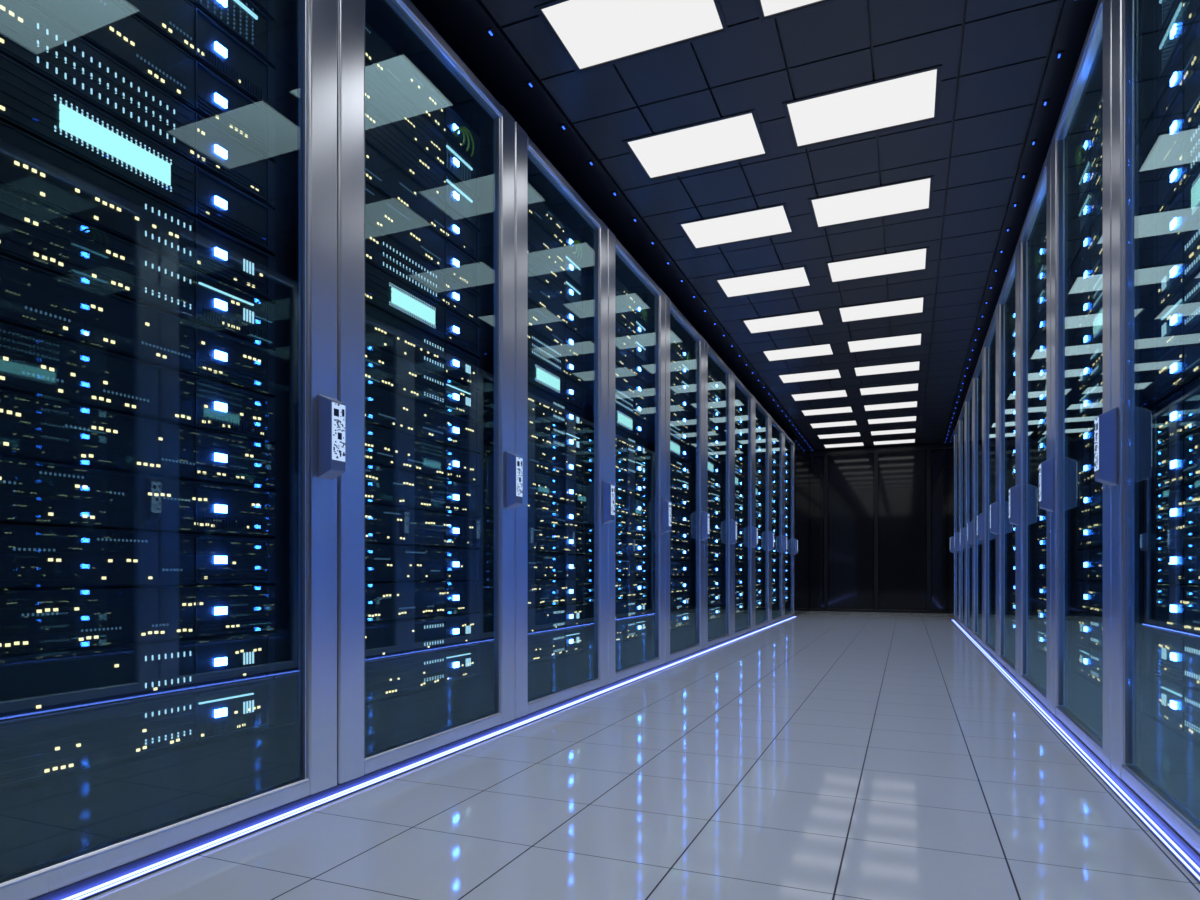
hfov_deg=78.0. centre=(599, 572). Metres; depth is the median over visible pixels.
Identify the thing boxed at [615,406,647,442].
server
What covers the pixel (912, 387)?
recessed light
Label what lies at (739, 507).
server
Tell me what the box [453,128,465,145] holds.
cable
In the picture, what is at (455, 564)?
lamp
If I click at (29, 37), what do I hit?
server
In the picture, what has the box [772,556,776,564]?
server
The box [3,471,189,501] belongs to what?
light
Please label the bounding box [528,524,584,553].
server
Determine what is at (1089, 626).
server
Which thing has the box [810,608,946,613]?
baseboard
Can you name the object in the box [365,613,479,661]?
server
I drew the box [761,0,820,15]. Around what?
diffuser
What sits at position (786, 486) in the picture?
server
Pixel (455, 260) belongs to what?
lamp
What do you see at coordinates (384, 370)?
server
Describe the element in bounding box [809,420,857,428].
recessed light
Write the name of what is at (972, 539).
tall cabinet
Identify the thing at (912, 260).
recessed light
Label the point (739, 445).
server
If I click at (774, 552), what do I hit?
server
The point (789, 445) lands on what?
tall cabinet
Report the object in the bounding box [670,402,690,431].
server
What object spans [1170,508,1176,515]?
lamp
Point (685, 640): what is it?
tall cabinet
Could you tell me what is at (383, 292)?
server
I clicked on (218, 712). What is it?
lamp
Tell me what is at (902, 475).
door
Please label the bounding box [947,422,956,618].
wall
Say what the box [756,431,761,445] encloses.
server
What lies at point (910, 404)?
recessed light
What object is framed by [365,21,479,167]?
server
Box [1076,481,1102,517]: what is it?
server
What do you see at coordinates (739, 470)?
server
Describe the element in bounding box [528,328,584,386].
server
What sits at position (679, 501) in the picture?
server
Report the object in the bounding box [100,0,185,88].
light
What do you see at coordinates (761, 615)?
tall cabinet
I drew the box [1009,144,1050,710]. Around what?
tall cabinet
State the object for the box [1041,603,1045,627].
server
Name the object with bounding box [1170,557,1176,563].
lamp
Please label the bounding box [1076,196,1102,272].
server
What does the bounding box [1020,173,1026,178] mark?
recessed light
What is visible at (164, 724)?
light
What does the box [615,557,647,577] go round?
server
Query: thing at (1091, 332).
server
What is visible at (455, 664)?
lamp
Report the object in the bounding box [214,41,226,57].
lamp
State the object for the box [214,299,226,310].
lamp
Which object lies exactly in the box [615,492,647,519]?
server
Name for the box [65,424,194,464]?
light
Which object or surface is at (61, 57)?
light
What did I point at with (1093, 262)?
server
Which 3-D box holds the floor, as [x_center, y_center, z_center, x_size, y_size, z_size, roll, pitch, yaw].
[1.492,0.630,4.740,4.076,0.060,14.700,0,0,22]
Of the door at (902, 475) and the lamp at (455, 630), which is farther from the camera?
the door at (902, 475)
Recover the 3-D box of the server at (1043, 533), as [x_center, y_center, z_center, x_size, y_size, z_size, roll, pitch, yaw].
[2.311,-0.150,3.358,0.486,0.113,0.739,0,0,22]
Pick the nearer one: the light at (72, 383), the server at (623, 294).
the light at (72, 383)
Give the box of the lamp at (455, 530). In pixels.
[453,528,458,533]
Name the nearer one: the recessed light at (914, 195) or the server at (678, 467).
the recessed light at (914, 195)
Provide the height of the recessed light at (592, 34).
0.020 m
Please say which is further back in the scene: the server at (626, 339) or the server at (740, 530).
the server at (740, 530)
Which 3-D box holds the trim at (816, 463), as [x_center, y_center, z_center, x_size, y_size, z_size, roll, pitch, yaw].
[3.421,-0.642,11.692,0.206,2.388,0.018,0,0,22]
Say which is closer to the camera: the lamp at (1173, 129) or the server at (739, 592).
the lamp at (1173, 129)
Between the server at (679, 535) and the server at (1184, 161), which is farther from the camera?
the server at (679, 535)
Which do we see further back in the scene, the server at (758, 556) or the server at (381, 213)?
the server at (758, 556)
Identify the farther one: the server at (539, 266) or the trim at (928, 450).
the trim at (928, 450)
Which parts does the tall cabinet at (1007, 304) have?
door handle, glass pane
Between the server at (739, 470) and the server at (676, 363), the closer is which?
the server at (676, 363)
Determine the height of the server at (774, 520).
0.113 m
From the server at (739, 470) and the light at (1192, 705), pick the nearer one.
the light at (1192, 705)
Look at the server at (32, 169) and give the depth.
1.52 m
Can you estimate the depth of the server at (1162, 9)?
1.93 m
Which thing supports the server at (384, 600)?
in the tall cabinet at (374, 735)
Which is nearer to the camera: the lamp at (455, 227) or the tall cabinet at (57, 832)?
the tall cabinet at (57, 832)
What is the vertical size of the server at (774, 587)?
0.113 m
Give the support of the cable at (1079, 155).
attached to the server at (1094, 125)
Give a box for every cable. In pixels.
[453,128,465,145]
[455,127,469,151]
[456,126,473,156]
[571,241,579,256]
[572,240,581,260]
[1075,145,1085,172]
[1076,146,1084,167]
[1078,147,1085,162]
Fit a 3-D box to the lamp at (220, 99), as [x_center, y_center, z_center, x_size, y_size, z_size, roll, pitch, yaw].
[-0.885,-1.103,1.730,0.006,0.018,0.030,0,0,23]
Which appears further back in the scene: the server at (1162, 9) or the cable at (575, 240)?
the cable at (575, 240)
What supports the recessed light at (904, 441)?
in the ceiling
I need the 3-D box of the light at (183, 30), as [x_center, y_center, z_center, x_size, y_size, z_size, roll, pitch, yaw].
[-0.999,-1.216,1.462,0.002,0.041,0.434,0,0,22]
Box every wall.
[787,433,809,615]
[810,443,946,610]
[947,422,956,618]
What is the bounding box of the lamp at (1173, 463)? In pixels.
[1170,460,1176,468]
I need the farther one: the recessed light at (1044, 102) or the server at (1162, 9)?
the recessed light at (1044, 102)
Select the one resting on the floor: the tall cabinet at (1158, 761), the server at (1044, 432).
the tall cabinet at (1158, 761)
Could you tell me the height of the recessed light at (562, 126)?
0.008 m
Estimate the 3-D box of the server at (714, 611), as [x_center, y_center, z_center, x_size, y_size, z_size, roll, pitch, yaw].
[0.685,0.326,6.149,0.486,0.113,0.739,0,0,22]
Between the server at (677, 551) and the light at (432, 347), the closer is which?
the light at (432, 347)
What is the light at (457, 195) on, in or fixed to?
attached to the server at (380, 134)
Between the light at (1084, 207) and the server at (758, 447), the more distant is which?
the server at (758, 447)
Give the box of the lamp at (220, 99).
[214,93,226,108]
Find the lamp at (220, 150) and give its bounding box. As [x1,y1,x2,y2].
[214,144,226,158]
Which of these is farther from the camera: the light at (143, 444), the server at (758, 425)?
the server at (758, 425)
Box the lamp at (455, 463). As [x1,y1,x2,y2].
[453,461,458,466]
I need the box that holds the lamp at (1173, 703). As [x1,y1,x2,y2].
[1170,700,1176,709]
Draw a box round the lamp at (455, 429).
[453,427,458,433]
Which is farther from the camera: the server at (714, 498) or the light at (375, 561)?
the server at (714, 498)
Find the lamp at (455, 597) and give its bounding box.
[453,595,458,599]
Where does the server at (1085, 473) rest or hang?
in the tall cabinet at (1083, 705)
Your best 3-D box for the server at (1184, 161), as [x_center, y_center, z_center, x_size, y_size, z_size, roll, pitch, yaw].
[1.562,-0.984,1.551,0.486,0.113,0.739,0,0,22]
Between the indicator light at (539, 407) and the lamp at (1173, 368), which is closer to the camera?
the lamp at (1173, 368)
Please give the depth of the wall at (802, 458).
10.93 m
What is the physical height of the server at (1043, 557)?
0.113 m
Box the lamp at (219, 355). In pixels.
[214,350,226,360]
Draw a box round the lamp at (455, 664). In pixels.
[453,662,458,667]
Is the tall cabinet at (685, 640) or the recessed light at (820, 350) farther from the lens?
the recessed light at (820, 350)
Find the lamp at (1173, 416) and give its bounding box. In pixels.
[1170,411,1176,420]
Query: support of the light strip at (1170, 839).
on the floor
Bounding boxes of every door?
[829,453,873,608]
[879,450,925,609]
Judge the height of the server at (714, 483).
0.113 m
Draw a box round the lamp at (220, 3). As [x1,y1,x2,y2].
[217,0,226,7]
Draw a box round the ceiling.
[410,0,1097,451]
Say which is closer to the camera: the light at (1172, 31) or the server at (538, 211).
the light at (1172, 31)
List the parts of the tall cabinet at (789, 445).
glass pane, door handle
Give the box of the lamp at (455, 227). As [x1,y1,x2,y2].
[453,225,458,233]
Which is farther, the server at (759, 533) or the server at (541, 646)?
the server at (759, 533)
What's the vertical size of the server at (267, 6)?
0.113 m
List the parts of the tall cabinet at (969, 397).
door handle, door frame, glass pane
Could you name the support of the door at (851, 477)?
in the wall at (927, 443)
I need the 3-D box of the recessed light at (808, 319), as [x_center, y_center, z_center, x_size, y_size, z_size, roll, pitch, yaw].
[1.407,-1.927,5.684,0.587,0.020,0.362,0,0,22]
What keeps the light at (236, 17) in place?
attached to the server at (242, 19)
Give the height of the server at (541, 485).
0.113 m
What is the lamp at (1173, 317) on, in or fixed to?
attached to the server at (1180, 316)
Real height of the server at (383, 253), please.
0.113 m
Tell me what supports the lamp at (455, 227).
attached to the server at (381, 174)
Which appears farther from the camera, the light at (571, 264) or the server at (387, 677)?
the light at (571, 264)
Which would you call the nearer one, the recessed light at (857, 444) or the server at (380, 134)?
the server at (380, 134)
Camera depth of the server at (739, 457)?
7.09 m
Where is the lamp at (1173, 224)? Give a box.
[1170,217,1176,229]
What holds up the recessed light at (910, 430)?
in the ceiling
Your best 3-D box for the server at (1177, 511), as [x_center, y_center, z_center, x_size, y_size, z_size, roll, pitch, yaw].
[1.562,-0.150,1.551,0.486,0.113,0.739,0,0,22]
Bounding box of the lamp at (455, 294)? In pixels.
[453,292,458,299]
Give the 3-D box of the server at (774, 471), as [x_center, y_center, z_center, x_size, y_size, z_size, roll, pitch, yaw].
[1.808,-1.222,8.860,0.486,0.113,0.739,0,0,22]
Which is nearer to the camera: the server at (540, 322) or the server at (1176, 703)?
the server at (1176, 703)
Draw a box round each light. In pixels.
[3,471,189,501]
[13,538,181,570]
[22,371,148,401]
[22,612,168,631]
[25,306,189,357]
[37,23,174,142]
[54,94,171,191]
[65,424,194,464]
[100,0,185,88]
[145,204,190,255]
[145,261,190,308]
[145,651,190,687]
[145,705,190,744]
[169,22,191,39]
[200,0,253,43]
[365,27,442,105]
[365,168,443,227]
[365,188,440,259]
[365,397,442,433]
[365,449,425,464]
[365,469,444,502]
[365,512,442,526]
[365,551,439,571]
[365,590,433,608]
[383,242,436,296]
[389,282,433,327]
[424,339,440,366]
[424,375,440,400]
[424,624,440,645]
[424,659,440,681]
[447,142,467,184]
[447,176,467,217]
[485,27,496,36]
[526,80,535,87]
[528,398,581,427]
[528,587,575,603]
[532,336,560,368]
[534,0,728,73]
[559,123,567,129]
[566,254,577,281]
[566,279,577,306]
[587,160,594,165]
[615,389,632,411]
[617,410,631,429]
[622,109,769,181]
[636,319,644,340]
[636,340,644,360]
[677,203,794,250]
[714,266,812,298]
[740,310,825,334]
[755,0,839,22]
[761,343,834,361]
[777,369,842,383]
[782,65,941,149]
[789,389,848,401]
[800,406,853,416]
[808,176,933,229]
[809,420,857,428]
[816,432,861,438]
[823,442,864,448]
[825,247,928,283]
[837,296,925,323]
[845,332,923,353]
[852,360,921,376]
[858,383,919,395]
[862,401,918,411]
[866,415,917,424]
[869,428,916,435]
[872,439,915,445]
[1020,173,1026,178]
[1029,139,1037,145]
[1041,99,1049,106]
[1054,50,1063,59]
[1080,161,1088,198]
[1080,199,1088,231]
[1090,99,1102,147]
[1093,273,1102,306]
[1094,308,1102,336]
[1162,0,1173,21]
[1162,0,1181,70]
[1183,465,1195,470]
[1185,229,1199,273]
[1185,283,1199,324]
[1185,358,1199,370]
[1185,647,1199,679]
[1185,698,1199,732]
[1187,95,1199,116]
[1191,125,1199,167]
[1192,176,1198,213]
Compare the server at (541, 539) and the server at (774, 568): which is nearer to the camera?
the server at (541, 539)
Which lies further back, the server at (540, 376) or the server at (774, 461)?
the server at (774, 461)
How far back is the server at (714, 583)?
6.18 m
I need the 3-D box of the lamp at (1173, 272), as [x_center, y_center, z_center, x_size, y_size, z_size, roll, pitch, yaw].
[1.420,-0.746,1.834,0.006,0.018,0.030,0,0,23]
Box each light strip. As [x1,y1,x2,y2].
[30,615,794,899]
[952,619,1199,883]
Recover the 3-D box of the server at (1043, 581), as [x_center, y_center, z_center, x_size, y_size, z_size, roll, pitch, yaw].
[2.311,0.088,3.358,0.486,0.113,0.739,0,0,22]
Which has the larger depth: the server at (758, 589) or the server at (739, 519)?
the server at (758, 589)
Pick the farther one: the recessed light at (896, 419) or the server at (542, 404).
the recessed light at (896, 419)
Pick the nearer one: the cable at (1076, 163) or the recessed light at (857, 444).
the cable at (1076, 163)
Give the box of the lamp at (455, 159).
[453,157,458,166]
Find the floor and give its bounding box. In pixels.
[87,611,1199,899]
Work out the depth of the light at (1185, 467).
1.74 m
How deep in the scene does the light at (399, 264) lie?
2.39 m
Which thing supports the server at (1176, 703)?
in the tall cabinet at (1158, 761)
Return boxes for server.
[0,0,274,207]
[0,53,274,254]
[0,120,274,301]
[0,187,274,348]
[0,255,274,395]
[0,322,274,442]
[0,389,274,489]
[0,456,274,536]
[0,524,274,586]
[0,585,274,654]
[0,632,274,721]
[0,679,274,788]
[23,0,274,161]
[114,0,274,114]
[188,0,274,67]
[250,0,274,20]
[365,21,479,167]
[365,62,479,199]
[365,102,479,231]
[365,142,479,262]
[365,182,479,294]
[365,222,479,326]
[365,262,479,357]
[365,303,479,389]
[365,343,479,421]
[365,383,479,452]
[365,423,479,484]
[365,463,479,516]
[365,503,479,547]
[365,544,479,581]
[365,581,479,621]
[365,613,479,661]
[365,645,479,701]
[528,187,584,266]
[528,216,584,290]
[528,244,584,314]
[528,272,584,338]
[528,300,584,362]
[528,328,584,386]
[528,356,584,410]
[528,384,584,434]
[528,412,584,458]
[528,440,584,482]
[528,468,584,506]
[528,496,584,529]
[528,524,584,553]
[528,552,584,578]
[528,579,584,606]
[528,603,584,634]
[528,627,584,662]
[615,276,647,326]
[615,298,647,346]
[615,319,647,365]
[615,341,647,384]
[615,363,647,403]
[615,384,647,422]
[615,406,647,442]
[615,427,647,461]
[615,449,647,480]
[615,471,647,499]
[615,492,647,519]
[615,514,647,538]
[615,536,647,557]
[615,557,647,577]
[615,578,647,598]
[615,597,647,620]
[615,616,647,641]
[670,332,690,366]
[670,350,690,383]
[670,367,690,399]
[670,385,690,415]
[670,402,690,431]
[670,420,690,447]
[670,437,690,463]
[670,455,690,479]
[670,472,690,495]
[670,490,690,511]
[670,525,690,543]
[670,543,690,559]
[670,560,690,576]
[670,577,690,593]
[670,593,690,611]
[670,609,690,628]
[671,508,690,527]
[708,371,720,396]
[708,386,720,410]
[708,400,720,423]
[708,415,720,437]
[708,430,720,451]
[708,444,720,465]
[708,459,720,478]
[708,474,720,492]
[708,489,720,506]
[708,503,720,520]
[708,533,720,547]
[708,547,720,561]
[708,562,720,575]
[708,577,720,590]
[708,590,720,605]
[708,604,720,619]
[709,518,720,534]
[735,398,743,417]
[735,411,743,430]
[735,424,743,442]
[735,436,743,454]
[735,449,743,466]
[735,462,743,478]
[735,475,743,490]
[735,487,743,502]
[735,500,743,514]
[735,513,743,526]
[735,539,743,550]
[735,551,743,563]
[735,564,743,575]
[735,576,743,587]
[735,588,743,600]
[735,600,743,613]
[737,526,743,538]
[756,420,761,434]
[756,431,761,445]
[756,442,761,456]
[756,453,761,467]
[756,464,761,478]
[756,476,761,488]
[756,487,761,499]
[756,498,761,510]
[756,509,761,521]
[756,520,761,531]
[756,543,761,553]
[756,554,761,564]
[756,565,761,574]
[756,576,761,586]
[756,587,761,597]
[756,597,761,608]
[758,532,761,542]
[772,436,776,448]
[772,446,776,458]
[772,456,776,467]
[772,466,776,477]
[772,476,776,487]
[772,486,776,497]
[772,496,776,506]
[772,506,776,516]
[772,516,776,526]
[772,526,776,535]
[772,546,776,555]
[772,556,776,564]
[772,566,776,574]
[772,576,776,584]
[772,585,776,594]
[772,595,776,604]
[785,449,787,601]
[1041,509,1045,530]
[1041,530,1045,554]
[1041,555,1045,577]
[1041,579,1045,602]
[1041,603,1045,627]
[1041,627,1045,652]
[1042,430,1045,456]
[1043,381,1045,407]
[1043,405,1045,431]
[1044,356,1045,381]
[1076,90,1102,180]
[1076,125,1102,211]
[1076,161,1102,242]
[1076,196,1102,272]
[1076,231,1102,303]
[1076,266,1102,334]
[1076,301,1102,365]
[1076,336,1102,395]
[1076,372,1102,426]
[1076,407,1102,456]
[1076,448,1094,487]
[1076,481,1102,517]
[1076,512,1102,548]
[1076,547,1102,580]
[1076,581,1102,615]
[1076,612,1102,650]
[1076,642,1102,685]
[1154,0,1176,46]
[1154,0,1199,91]
[1154,8,1199,135]
[1154,61,1199,180]
[1154,114,1199,225]
[1154,167,1199,270]
[1154,219,1199,314]
[1154,272,1199,359]
[1154,324,1199,403]
[1154,377,1199,448]
[1154,429,1199,493]
[1154,482,1199,537]
[1154,534,1199,583]
[1154,585,1199,636]
[1154,629,1199,688]
[1154,674,1199,741]
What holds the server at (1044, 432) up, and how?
in the tall cabinet at (1034, 241)
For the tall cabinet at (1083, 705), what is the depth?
2.94 m
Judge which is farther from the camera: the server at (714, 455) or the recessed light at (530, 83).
the server at (714, 455)
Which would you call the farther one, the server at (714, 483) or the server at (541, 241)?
the server at (714, 483)
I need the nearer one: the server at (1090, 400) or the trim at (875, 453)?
the server at (1090, 400)
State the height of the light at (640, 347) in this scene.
0.097 m
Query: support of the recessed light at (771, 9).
in the ceiling
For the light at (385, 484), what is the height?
0.065 m
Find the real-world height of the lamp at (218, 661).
0.018 m
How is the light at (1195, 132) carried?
attached to the server at (1184, 161)
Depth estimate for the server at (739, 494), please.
7.09 m
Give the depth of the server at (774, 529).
8.98 m
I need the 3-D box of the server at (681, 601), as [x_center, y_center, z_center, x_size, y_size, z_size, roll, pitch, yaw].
[0.311,0.207,5.245,0.486,0.113,0.739,0,0,22]
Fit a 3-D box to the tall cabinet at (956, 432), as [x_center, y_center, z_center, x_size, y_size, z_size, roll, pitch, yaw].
[4.689,-0.588,8.767,0.952,2.376,0.973,0,0,22]
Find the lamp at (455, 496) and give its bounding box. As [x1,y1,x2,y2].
[453,494,458,499]
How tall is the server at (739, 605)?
0.113 m
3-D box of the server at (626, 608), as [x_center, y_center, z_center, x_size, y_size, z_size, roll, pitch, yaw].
[-0.064,0.207,4.342,0.486,0.113,0.739,0,0,22]
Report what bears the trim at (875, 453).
attached to the wall at (927, 443)
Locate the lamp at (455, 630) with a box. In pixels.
[453,628,458,633]
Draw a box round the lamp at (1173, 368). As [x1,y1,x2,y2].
[1170,363,1176,372]
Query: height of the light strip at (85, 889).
0.028 m
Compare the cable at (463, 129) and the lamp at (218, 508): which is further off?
the cable at (463, 129)
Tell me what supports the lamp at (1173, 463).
attached to the server at (1176, 464)
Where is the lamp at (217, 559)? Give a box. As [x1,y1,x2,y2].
[214,556,226,563]
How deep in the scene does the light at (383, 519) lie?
2.37 m
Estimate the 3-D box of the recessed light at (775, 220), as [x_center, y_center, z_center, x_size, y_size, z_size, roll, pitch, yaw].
[0.762,-1.927,4.127,0.587,0.020,0.362,0,0,22]
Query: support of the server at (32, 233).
in the tall cabinet at (57, 832)
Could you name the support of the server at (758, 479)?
in the tall cabinet at (761, 615)
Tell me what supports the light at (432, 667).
attached to the server at (387, 677)
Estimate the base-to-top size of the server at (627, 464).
0.113 m
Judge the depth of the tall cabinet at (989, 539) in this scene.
5.48 m
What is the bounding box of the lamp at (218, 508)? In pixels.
[214,504,226,512]
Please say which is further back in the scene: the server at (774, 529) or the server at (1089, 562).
the server at (774, 529)
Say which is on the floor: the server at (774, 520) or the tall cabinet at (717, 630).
the tall cabinet at (717, 630)
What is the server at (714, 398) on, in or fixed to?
in the tall cabinet at (717, 630)
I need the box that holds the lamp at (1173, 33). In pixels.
[1170,24,1176,38]
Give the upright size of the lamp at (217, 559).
0.018 m
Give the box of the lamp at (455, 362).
[453,360,458,366]
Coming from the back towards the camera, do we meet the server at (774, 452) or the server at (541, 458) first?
the server at (774, 452)
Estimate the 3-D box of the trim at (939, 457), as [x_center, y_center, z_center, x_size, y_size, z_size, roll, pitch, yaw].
[5.044,-0.642,11.020,0.206,2.388,0.018,0,0,22]
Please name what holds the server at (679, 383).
in the tall cabinet at (685, 640)
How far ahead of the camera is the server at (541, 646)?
3.38 m
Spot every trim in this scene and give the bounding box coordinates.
[809,443,946,455]
[810,456,823,607]
[824,455,827,610]
[874,452,877,611]
[927,449,930,612]
[932,449,946,609]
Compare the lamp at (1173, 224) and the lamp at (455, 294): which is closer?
the lamp at (1173, 224)
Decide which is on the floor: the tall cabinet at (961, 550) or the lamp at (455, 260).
the tall cabinet at (961, 550)
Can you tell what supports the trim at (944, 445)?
attached to the wall at (927, 443)
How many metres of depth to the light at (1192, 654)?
1.72 m
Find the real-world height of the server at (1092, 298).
0.113 m
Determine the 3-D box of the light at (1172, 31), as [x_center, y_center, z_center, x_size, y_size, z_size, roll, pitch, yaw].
[1.430,-1.336,1.853,0.002,0.097,0.147,0,0,23]
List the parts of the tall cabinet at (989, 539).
door handle, glass pane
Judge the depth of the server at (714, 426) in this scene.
6.18 m
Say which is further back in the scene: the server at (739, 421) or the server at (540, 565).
the server at (739, 421)
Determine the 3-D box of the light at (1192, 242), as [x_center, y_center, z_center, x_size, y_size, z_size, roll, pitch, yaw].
[1.372,-0.744,1.713,0.002,0.068,0.108,0,0,23]
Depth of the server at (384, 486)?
2.44 m
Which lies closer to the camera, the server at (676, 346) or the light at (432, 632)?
the light at (432, 632)
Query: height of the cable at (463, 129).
0.059 m
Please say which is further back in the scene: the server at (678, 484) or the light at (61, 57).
the server at (678, 484)
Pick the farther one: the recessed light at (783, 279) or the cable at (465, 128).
the recessed light at (783, 279)
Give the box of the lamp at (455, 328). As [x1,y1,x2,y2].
[453,326,458,333]
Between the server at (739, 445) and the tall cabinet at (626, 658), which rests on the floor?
the tall cabinet at (626, 658)
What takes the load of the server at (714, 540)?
in the tall cabinet at (717, 630)
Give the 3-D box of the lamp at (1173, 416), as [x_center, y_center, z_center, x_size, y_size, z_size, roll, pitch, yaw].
[1.420,-0.388,1.834,0.006,0.018,0.030,0,0,23]
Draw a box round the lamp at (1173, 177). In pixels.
[1170,169,1176,181]
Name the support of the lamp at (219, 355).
attached to the server at (32, 298)
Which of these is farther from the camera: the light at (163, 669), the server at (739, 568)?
the server at (739, 568)
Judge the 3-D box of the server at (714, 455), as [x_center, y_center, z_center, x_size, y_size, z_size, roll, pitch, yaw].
[0.685,-0.984,6.149,0.486,0.113,0.739,0,0,22]
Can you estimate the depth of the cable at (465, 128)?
2.70 m
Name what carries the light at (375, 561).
attached to the server at (382, 562)
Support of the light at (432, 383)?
attached to the server at (384, 370)
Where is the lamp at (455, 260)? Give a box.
[453,258,458,266]
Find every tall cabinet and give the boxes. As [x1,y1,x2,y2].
[0,0,344,899]
[337,0,522,784]
[515,121,614,718]
[608,228,670,683]
[665,294,709,662]
[704,339,736,647]
[732,371,757,637]
[754,397,773,629]
[770,415,786,623]
[784,431,797,618]
[950,419,958,622]
[954,401,964,628]
[960,377,972,635]
[967,347,982,645]
[977,305,996,658]
[990,242,1017,679]
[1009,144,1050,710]
[1039,0,1111,769]
[1094,0,1199,854]
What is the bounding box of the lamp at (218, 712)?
[214,708,226,717]
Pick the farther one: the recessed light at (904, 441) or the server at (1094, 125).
the recessed light at (904, 441)
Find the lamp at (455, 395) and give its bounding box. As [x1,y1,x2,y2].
[453,393,458,399]
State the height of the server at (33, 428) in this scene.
0.113 m
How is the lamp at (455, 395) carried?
attached to the server at (384, 370)
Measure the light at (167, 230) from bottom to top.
0.068 m
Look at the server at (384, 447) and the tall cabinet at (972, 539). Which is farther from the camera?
the tall cabinet at (972, 539)
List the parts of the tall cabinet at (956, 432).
door handle, door frame, glass pane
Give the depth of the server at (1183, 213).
1.81 m
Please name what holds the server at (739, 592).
in the tall cabinet at (743, 622)
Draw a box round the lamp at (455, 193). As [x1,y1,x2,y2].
[453,191,458,199]
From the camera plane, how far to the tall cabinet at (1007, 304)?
4.51 m
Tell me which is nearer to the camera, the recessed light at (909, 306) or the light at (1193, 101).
the light at (1193, 101)
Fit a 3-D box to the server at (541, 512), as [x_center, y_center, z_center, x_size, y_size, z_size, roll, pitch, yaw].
[-0.438,-0.269,3.438,0.486,0.113,0.739,0,0,22]
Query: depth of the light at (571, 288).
3.54 m
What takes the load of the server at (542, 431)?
in the tall cabinet at (541, 684)
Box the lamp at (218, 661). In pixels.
[214,657,226,665]
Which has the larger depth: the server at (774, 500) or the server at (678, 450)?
the server at (774, 500)
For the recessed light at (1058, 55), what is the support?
in the ceiling
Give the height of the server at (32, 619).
0.113 m
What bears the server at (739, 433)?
in the tall cabinet at (743, 622)
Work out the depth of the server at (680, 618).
5.25 m
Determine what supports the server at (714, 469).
in the tall cabinet at (717, 630)
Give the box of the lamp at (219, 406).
[214,401,226,411]
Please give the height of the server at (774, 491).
0.113 m
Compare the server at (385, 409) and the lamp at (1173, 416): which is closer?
the lamp at (1173, 416)
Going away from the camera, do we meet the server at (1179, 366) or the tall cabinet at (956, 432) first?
the server at (1179, 366)
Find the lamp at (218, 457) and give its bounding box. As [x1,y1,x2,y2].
[214,453,226,462]
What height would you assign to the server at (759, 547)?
0.113 m
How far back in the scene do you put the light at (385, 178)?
2.38 m
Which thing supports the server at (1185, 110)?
in the tall cabinet at (1158, 761)
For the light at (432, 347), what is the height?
0.068 m
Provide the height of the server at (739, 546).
0.113 m
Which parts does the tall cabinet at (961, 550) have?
door handle, door frame, glass pane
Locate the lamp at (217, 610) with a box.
[214,607,226,614]
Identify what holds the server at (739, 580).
in the tall cabinet at (743, 622)
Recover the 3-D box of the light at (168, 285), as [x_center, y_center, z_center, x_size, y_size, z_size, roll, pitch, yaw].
[-0.937,-0.625,1.611,0.002,0.068,0.108,0,0,22]
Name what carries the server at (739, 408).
in the tall cabinet at (743, 622)
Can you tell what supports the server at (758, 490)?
in the tall cabinet at (761, 615)
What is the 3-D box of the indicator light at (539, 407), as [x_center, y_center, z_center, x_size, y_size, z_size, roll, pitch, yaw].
[-0.212,-0.722,3.360,0.002,0.044,0.631,0,0,23]
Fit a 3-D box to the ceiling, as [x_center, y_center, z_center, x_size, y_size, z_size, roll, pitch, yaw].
[1.492,-1.955,4.740,4.076,0.074,14.700,0,0,22]
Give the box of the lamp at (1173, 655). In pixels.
[1170,652,1176,660]
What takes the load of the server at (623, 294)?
in the tall cabinet at (626, 658)
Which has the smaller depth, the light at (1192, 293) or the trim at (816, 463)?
the light at (1192, 293)
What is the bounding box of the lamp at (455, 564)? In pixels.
[453,562,458,566]
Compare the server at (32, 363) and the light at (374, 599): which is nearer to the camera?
the server at (32, 363)
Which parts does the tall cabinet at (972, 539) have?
door handle, door frame, glass pane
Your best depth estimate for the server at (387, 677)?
2.44 m
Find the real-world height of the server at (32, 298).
0.113 m
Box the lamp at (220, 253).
[214,247,226,259]
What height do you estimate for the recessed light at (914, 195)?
0.020 m
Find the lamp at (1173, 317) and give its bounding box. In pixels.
[1170,314,1176,325]
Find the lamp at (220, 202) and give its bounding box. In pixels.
[214,196,226,209]
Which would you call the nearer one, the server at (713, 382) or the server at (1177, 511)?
the server at (1177, 511)
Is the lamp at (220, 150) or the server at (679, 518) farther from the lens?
the server at (679, 518)
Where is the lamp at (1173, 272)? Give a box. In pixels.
[1170,266,1176,277]
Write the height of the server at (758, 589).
0.113 m
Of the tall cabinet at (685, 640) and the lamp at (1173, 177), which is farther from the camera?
the tall cabinet at (685, 640)
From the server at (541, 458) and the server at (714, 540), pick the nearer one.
the server at (541, 458)
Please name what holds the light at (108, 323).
attached to the server at (32, 298)
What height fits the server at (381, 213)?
0.113 m
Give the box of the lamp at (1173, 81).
[1170,72,1176,86]
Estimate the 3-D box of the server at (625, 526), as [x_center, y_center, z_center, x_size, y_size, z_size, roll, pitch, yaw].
[-0.064,-0.269,4.342,0.486,0.113,0.739,0,0,22]
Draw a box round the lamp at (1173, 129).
[1170,120,1176,134]
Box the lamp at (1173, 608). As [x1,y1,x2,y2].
[1170,605,1176,612]
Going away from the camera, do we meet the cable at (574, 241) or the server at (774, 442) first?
the cable at (574, 241)

